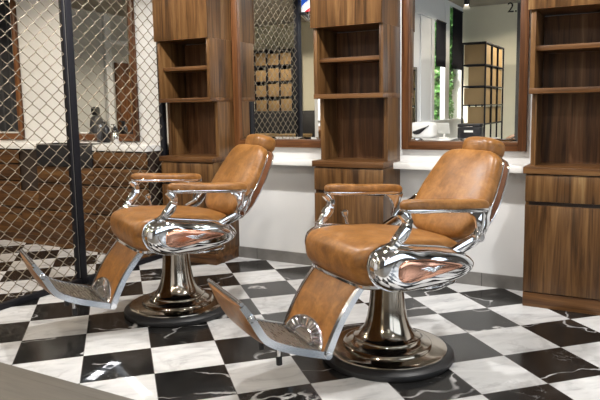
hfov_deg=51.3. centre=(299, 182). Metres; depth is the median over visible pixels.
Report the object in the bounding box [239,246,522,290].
baseboard
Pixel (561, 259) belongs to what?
storage cabinet
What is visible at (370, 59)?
shelf
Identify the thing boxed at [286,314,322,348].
ornament
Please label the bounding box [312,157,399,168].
countertop
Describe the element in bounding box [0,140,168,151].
countertop
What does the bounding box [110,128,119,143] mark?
spray bottle
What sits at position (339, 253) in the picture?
seat cushion
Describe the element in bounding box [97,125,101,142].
spray bottle
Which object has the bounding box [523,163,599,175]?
countertop
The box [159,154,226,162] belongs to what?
countertop
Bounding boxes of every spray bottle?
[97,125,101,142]
[101,121,110,142]
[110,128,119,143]
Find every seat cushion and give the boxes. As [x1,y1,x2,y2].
[110,205,226,249]
[305,224,457,284]
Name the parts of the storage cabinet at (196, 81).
door, drawer, door, panel, panel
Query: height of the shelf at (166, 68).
0.028 m
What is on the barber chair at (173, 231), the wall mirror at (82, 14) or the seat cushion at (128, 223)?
the seat cushion at (128, 223)
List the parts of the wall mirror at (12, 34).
frame rail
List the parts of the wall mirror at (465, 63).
frame rail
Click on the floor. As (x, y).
(503, 348)
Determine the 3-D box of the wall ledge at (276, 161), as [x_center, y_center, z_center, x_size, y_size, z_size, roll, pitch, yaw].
[-0.161,-0.164,4.819,0.877,0.042,0.140,3,8,29]
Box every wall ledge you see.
[272,158,318,165]
[393,161,525,172]
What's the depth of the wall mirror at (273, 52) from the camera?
4.80 m
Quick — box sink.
[36,143,107,166]
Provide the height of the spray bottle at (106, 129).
0.191 m
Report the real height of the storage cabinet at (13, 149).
0.942 m
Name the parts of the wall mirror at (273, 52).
frame rail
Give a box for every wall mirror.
[0,0,24,139]
[71,0,139,140]
[230,0,320,147]
[401,0,529,151]
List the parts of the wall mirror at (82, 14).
frame rail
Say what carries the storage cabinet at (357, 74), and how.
on the floor
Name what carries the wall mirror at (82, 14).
attached to the wall
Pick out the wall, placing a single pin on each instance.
(281, 217)
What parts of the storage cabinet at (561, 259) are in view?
door, drawer, door, panel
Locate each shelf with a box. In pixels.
[163,65,206,72]
[319,55,378,64]
[536,42,599,53]
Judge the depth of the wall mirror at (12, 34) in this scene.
6.28 m
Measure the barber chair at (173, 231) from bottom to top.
1.057 m
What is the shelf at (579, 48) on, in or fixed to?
attached to the storage cabinet at (561, 259)
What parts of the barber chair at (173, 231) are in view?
foot rail, foot rail, hinge plate, arch plate, rail, rail, lever knob, arm rail, height lever, arm rail, backrest, trim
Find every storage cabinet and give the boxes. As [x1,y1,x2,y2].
[0,140,168,257]
[152,0,239,264]
[310,0,399,225]
[522,0,599,315]
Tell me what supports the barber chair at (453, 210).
on the floor
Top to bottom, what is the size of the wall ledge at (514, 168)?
0.042 m
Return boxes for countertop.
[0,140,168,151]
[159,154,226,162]
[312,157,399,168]
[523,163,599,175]
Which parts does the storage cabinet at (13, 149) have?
drawer, drawer, drawer, drawer, drawer, drawer, drawer, drawer, drawer, drawer, drawer, drawer, drawer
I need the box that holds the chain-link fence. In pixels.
[0,0,167,310]
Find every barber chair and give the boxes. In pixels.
[20,134,275,326]
[207,136,509,381]
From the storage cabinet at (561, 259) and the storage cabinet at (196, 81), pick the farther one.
the storage cabinet at (196, 81)
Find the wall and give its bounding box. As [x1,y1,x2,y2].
[0,0,596,276]
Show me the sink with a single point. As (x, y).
(49, 153)
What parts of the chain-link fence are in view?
rail, post, rail, post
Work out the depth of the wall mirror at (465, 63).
4.11 m
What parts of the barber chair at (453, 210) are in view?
foot rail, foot rail, rail, hinge plate, arch plate, rail, lever knob, arm rail, height lever, arm rail, backrest, trim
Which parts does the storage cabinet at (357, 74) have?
door, drawer, door, panel, panel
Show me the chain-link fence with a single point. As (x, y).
(76, 195)
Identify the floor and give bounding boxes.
[0,239,599,399]

